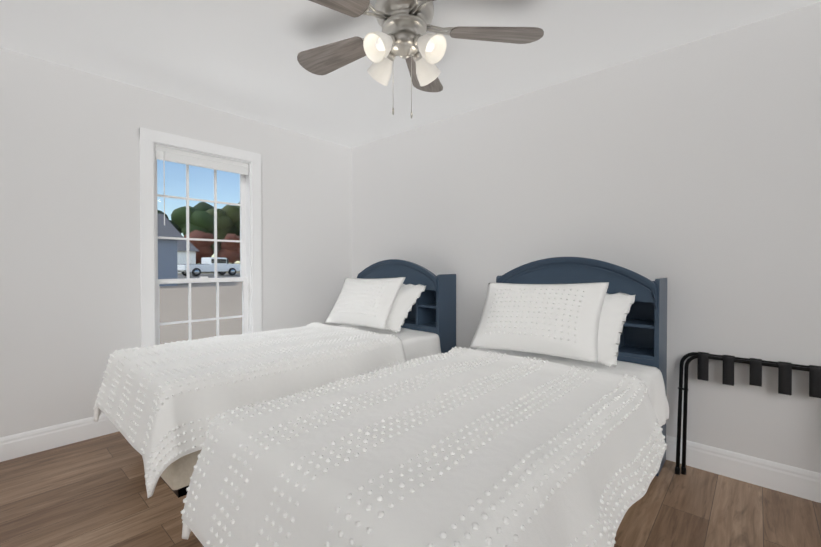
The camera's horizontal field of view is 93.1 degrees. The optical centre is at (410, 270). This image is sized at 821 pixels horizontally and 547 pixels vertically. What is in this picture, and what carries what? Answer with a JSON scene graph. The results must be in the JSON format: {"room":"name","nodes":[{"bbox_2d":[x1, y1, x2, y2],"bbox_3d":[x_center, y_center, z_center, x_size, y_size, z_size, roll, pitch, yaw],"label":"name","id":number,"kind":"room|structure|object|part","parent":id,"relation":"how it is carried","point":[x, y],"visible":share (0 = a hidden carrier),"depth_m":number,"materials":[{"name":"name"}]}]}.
{"room":"bedroom","nodes":[
{"label":"bedroom","id":0,"kind":"room"},
{"bbox_2d":[0,48,351,436],"bbox_3d":[-1.693,-0.100,3.209,0.140,2.440,2.980,1,1,42],"label":"wall","id":1,"kind":"structure","parent":0,"point":[70,301],"depth_m":2.61,"materials":[{"name":"grey paint"}]},
{"bbox_2d":[0,414,118,461],"bbox_3d":[-1.638,1.051,3.167,0.016,0.140,2.910,1,1,42],"label":"baseboard","id":2,"kind":"structure","parent":1,"relation":"attached to","point":[42,439],"depth_m":2.46,"materials":[{"name":"white wood"}]},
{"bbox_2d":[139,127,261,346],"bbox_3d":[-1.683,-0.068,3.180,0.195,1.927,0.954,1,1,42],"label":"window","id":3,"kind":"structure","parent":1,"relation":"in","point":[250,264],"depth_m":3.13,"materials":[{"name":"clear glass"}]},
{"bbox_3d":[-1.712,-0.089,3.207,0.039,1.629,0.656,1,1,42],"label":"glass","id":4,"kind":"part","parent":3,"relation":"part of","materials":[{"name":"clear glass"}]},
{"bbox_2d":[155,145,247,224],"bbox_3d":[-1.669,-0.635,3.161,0.040,0.592,0.710,1,1,42],"label":"window blind","id":5,"kind":"object","parent":3,"relation":"attached to","point":[186,157],"visible":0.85,"depth_m":3.10,"materials":[{"name":"white plastic"}]},
{"bbox_2d":[0,431,820,546],"bbox_3d":[-0.219,1.185,1.902,4.420,0.100,3.580,1,1,42],"label":"floor","id":6,"kind":"structure","parent":0,"point":[91,492],"depth_m":1.84,"materials":[{"name":"wood"}]},
{"bbox_2d":[93,259,455,497],"bbox_3d":[-0.747,0.518,2.810,1.251,1.213,2.282,1,1,42],"label":"bed","id":7,"kind":"object","parent":6,"relation":"on","point":[160,406],"visible":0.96,"depth_m":2.25,"materials":[{"name":"white fabric"}]},
{"bbox_2d":[93,322,406,497],"bbox_3d":[-0.983,0.693,2.552,1.248,0.459,1.574,1,1,42],"label":"comforter","id":8,"kind":"object","parent":7,"relation":"on","point":[163,399],"depth_m":2.05,"materials":[{"name":"white fabric"}]},
{"bbox_3d":[-0.070,0.510,3.558,1.000,1.213,0.264,1,1,42],"label":"headboard","id":9,"kind":"part","parent":7,"relation":"part of","materials":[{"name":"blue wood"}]},
{"bbox_2d":[181,257,668,546],"bbox_3d":[0.377,0.530,1.781,1.244,1.213,2.313,1,1,42],"label":"bed","id":10,"kind":"object","parent":6,"relation":"on","point":[538,416],"visible":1,"depth_m":1.24,"materials":[{"name":"white fabric"}]},
{"bbox_2d":[181,348,666,546],"bbox_3d":[0.142,0.717,1.523,1.241,0.480,1.605,1,1,42],"label":"comforter","id":11,"kind":"object","parent":10,"relation":"on","point":[459,447],"depth_m":1.13,"materials":[{"name":"white fabric"}]},
{"bbox_3d":[1.062,0.521,2.543,1.000,1.213,0.264,1,1,42],"label":"headboard","id":12,"kind":"part","parent":10,"relation":"part of","materials":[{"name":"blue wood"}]},
{"bbox_2d":[675,352,820,474],"bbox_3d":[1.767,0.801,1.993,0.664,0.671,0.168,1,1,42],"label":"luggage rack","id":13,"kind":"object","parent":6,"relation":"on","point":[785,369],"visible":1,"depth_m":2.09,"materials":[{"name":"black metal"}]},
{"bbox_2d":[0,0,820,147],"bbox_3d":[-0.219,-1.355,1.873,4.420,0.100,3.580,1,1,42],"label":"ceiling","id":14,"kind":"structure","parent":0,"point":[237,57],"depth_m":2.29,"materials":[{"name":"paint"}]},
{"bbox_2d":[297,0,543,118],"bbox_3d":[-0.064,-1.002,1.793,1.252,0.604,1.242,1,1,42],"label":"ceiling fan","id":15,"kind":"object","parent":14,"relation":"hanging from","point":[405,25],"visible":1,"depth_m":1.78,"materials":[{"name":"silver metal"}]},
{"bbox_2d":[352,2,820,472],"bbox_3d":[0.882,-0.098,2.995,4.260,2.440,0.140,1,1,42],"label":"wall","id":16,"kind":"structure","parent":0,"point":[691,172],"depth_m":2.28,"materials":[{"name":"grey paint"}]},
{"bbox_2d":[666,435,820,502],"bbox_3d":[0.733,1.052,3.037,3.720,0.140,0.016,1,1,42],"label":"baseboard","id":17,"kind":"structure","parent":16,"relation":"attached to","point":[792,480],"depth_m":2.06,"materials":[{"name":"white wood"}]},
{"label":"outside","id":18,"kind":"structure","parent":0,"visible":0},
{"bbox_2d":[159,263,241,343],"bbox_3d":[-54.190,-0.354,61.724,156.120,2.498,200.000,1,1,42],"label":"ground","id":19,"kind":"structure","parent":18,"point":[174,308],"depth_m":13.10,"materials":[{"name":"grey concrete"}]},
{"bbox_2d":[157,213,185,285],"bbox_3d":[-22.460,-1.255,20.795,8.700,5.100,16.150,1,1,42],"label":"house","id":20,"kind":"structure","parent":19,"relation":"on","point":[166,249],"depth_m":23.71,"materials":[{"name":"grey"}]},
{"bbox_2d":[189,242,198,263],"bbox_3d":[-29.718,-1.626,47.148,8.700,4.500,4.700,1,1,42],"label":"house","id":21,"kind":"structure","parent":19,"relation":"on","point":[192,260],"depth_m":45.84,"materials":[{"name":"white"}]},
{"bbox_2d":[157,202,239,263],"bbox_3d":[-31.724,-7.132,63.379,40.568,14.538,137.364,1,1,42],"label":"trees","id":22,"kind":"object","parent":19,"relation":"on","point":[179,215],"depth_m":56.42,"materials":[{"name":"green plant"}]},
{"bbox_2d":[177,257,239,275],"bbox_3d":[-19.962,-0.343,38.574,2.140,1.820,5.640,0,1,34],"label":"truck","id":23,"kind":"object","parent":19,"relation":"on","point":[206,264],"depth_m":37.98,"materials":[{"name":"white metal"}]}
]}

